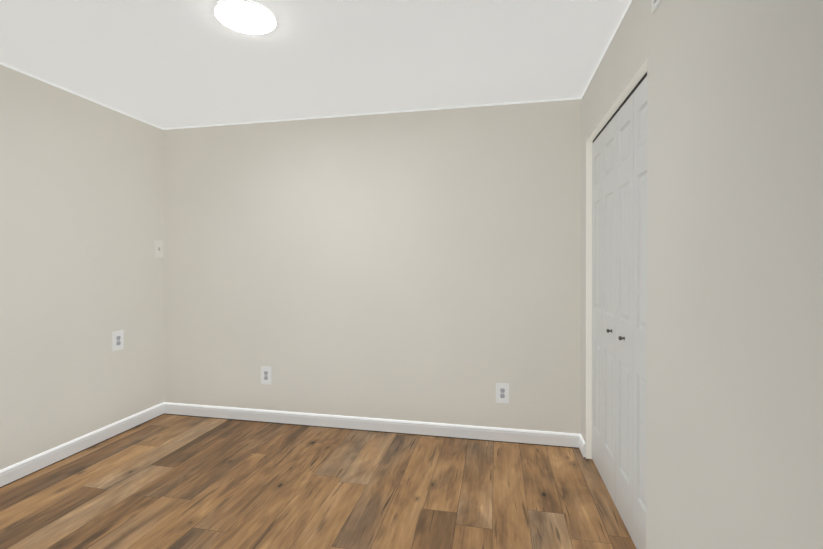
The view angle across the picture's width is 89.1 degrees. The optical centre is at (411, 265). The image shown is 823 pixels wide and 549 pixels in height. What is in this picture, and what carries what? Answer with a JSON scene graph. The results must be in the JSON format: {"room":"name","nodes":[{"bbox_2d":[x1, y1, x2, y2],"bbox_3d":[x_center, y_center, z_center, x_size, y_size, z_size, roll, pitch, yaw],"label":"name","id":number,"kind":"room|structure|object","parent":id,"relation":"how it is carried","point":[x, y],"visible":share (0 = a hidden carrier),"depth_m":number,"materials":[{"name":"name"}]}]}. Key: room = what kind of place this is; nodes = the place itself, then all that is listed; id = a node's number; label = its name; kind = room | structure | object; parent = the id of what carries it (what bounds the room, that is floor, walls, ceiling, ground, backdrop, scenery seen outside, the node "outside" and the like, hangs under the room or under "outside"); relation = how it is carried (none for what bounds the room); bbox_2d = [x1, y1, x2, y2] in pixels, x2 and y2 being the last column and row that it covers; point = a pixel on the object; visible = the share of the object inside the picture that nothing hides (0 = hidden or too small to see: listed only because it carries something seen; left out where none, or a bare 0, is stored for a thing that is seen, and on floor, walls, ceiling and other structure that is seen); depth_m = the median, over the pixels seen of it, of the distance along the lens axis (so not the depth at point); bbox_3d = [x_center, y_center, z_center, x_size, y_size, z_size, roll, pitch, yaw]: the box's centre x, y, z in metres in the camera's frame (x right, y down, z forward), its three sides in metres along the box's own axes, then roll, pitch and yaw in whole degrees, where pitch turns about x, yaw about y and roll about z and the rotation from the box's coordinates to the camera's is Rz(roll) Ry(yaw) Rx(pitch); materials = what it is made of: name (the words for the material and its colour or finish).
{"room":"empty bedroom","nodes":[
{"label":"empty bedroom","id":0,"kind":"room"},
{"bbox_2d":[0,64,163,469],"bbox_3d":[-2.472,0.052,1.622,0.115,2.350,3.976,0,0,11],"label":"wall","id":1,"kind":"structure","parent":0,"point":[81,230],"depth_m":2.71,"materials":[{"name":"beige paint"}]},
{"bbox_2d":[0,403,163,487],"bbox_3d":[-2.410,1.180,1.607,0.014,0.095,3.732,0,0,11],"label":"baseboard","id":2,"kind":"structure","parent":1,"relation":"attached to","point":[23,468],"depth_m":2.70,"materials":[{"name":"white wood"}]},
{"bbox_2d":[112,330,123,350],"bbox_3d":[-2.125,0.542,3.028,0.008,0.140,0.090,0,0,11],"label":"electrical outlet","id":3,"kind":"object","parent":1,"relation":"attached to","point":[117,340],"visible":1,"depth_m":3.02,"materials":[{"name":"white plastic"}]},
{"bbox_2d":[154,240,162,257],"bbox_3d":[-2.045,-0.137,3.394,0.017,0.140,0.090,0,0,11],"label":"light switch","id":4,"kind":"object","parent":1,"relation":"attached to","point":[158,248],"visible":1,"depth_m":3.39,"materials":[{"name":"white plastic"}]},
{"bbox_2d":[0,0,629,127],"bbox_3d":[-0.459,-1.181,1.209,4.225,0.120,3.976,0,0,11],"label":"ceiling","id":5,"kind":"structure","parent":0,"point":[172,63],"depth_m":2.23,"materials":[{"name":"white paint"}]},
{"bbox_2d":[214,0,275,33],"bbox_3d":[-0.746,-1.111,1.883,0.260,0.025,0.260,0,0,11],"label":"recessed light","id":6,"kind":"object","parent":5,"relation":"in","point":[247,16],"visible":1,"depth_m":1.85,"materials":[{"name":"white plastic"}]},
{"bbox_2d":[0,0,631,129],"bbox_3d":[-0.826,-1.115,1.283,3.245,0.012,3.746,0,0,11],"label":"crown molding","id":7,"kind":"structure","parent":5,"relation":"attached to","point":[20,71],"depth_m":2.95,"materials":[{"name":"white paint"}]},
{"bbox_2d":[0,414,635,548],"bbox_3d":[-0.459,1.289,1.219,4.225,0.120,3.976,0,0,11],"label":"floor","id":8,"kind":"structure","parent":0,"point":[165,481],"depth_m":2.24,"materials":[{"name":"brown wood"}]},
{"bbox_2d":[163,99,580,433],"bbox_3d":[-0.018,0.046,3.094,4.110,2.350,0.115,0,0,11],"label":"wall","id":9,"kind":"structure","parent":0,"point":[422,266],"depth_m":3.07,"materials":[{"name":"beige paint"}]},
{"bbox_2d":[261,366,271,384],"bbox_3d":[-1.134,0.856,3.261,0.090,0.140,0.008,0,0,11],"label":"electrical outlet","id":10,"kind":"object","parent":9,"relation":"attached to","point":[266,375],"visible":1,"depth_m":3.26,"materials":[{"name":"white plastic"}]},
{"bbox_2d":[163,402,580,447],"bbox_3d":[-0.455,1.174,3.121,3.245,0.095,0.014,0,0,11],"label":"baseboard","id":11,"kind":"structure","parent":9,"relation":"attached to","point":[536,437],"depth_m":3.07,"materials":[{"name":"white wood"}]},
{"bbox_2d":[496,383,508,403],"bbox_3d":[0.632,0.884,2.903,0.090,0.140,0.008,0,0,11],"label":"electrical outlet","id":12,"kind":"object","parent":9,"relation":"attached to","point":[502,392],"visible":1,"depth_m":2.90,"materials":[{"name":"white plastic"}]},
{"bbox_2d":[581,0,822,548],"bbox_3d":[0.821,0.055,0.954,0.115,2.350,3.746,0,0,11],"label":"wall","id":13,"kind":"structure","parent":0,"point":[734,400],"depth_m":1.03,"materials":[{"name":"beige paint"}]},
{"bbox_2d":[579,435,585,457],"bbox_3d":[1.112,1.175,2.724,0.014,0.095,0.140,0,0,11],"label":"baseboard","id":14,"kind":"structure","parent":13,"relation":"attached to","point":[582,445],"depth_m":2.69,"materials":[{"name":"white wood"}]},
{"bbox_2d":[592,131,602,477],"bbox_3d":[1.129,0.223,2.504,0.035,1.977,0.269,0,0,11],"label":"closet door leaf","id":15,"kind":"structure","parent":13,"relation":"in","point":[597,223],"depth_m":2.50,"materials":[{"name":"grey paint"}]},
{"bbox_2d":[602,115,615,505],"bbox_3d":[1.062,0.224,2.240,0.061,1.977,0.269,0,0,11],"label":"closet door leaf","id":16,"kind":"structure","parent":13,"relation":"in","point":[609,334],"depth_m":2.24,"materials":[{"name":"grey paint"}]},
{"bbox_2d":[593,72,646,142],"bbox_3d":[1.048,-0.776,2.101,0.027,0.020,1.086,0,0,11],"label":"track rail","id":17,"kind":"object","parent":13,"relation":"attached to","point":[625,100],"visible":0.29,"depth_m":2.01,"materials":[{"name":"black metal"}]},
{"bbox_2d":[616,93,633,540],"bbox_3d":[1.008,0.225,1.974,0.061,1.977,0.269,0,0,11],"label":"closet door leaf","id":18,"kind":"structure","parent":13,"relation":"in","point":[624,284],"depth_m":1.97,"materials":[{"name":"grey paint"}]},
{"bbox_2d":[633,76,646,548],"bbox_3d":[0.967,0.227,1.705,0.035,1.977,0.269,0,0,11],"label":"closet door leaf","id":19,"kind":"structure","parent":13,"relation":"in","point":[639,304],"depth_m":1.77,"materials":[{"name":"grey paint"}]},
{"bbox_2d":[652,0,661,13],"bbox_3d":[0.840,-1.010,1.356,0.014,0.200,0.320,0,0,11],"label":"air vent","id":20,"kind":"object","parent":13,"relation":"in","point":[655,4],"visible":0.96,"depth_m":1.48,"materials":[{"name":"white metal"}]}
]}

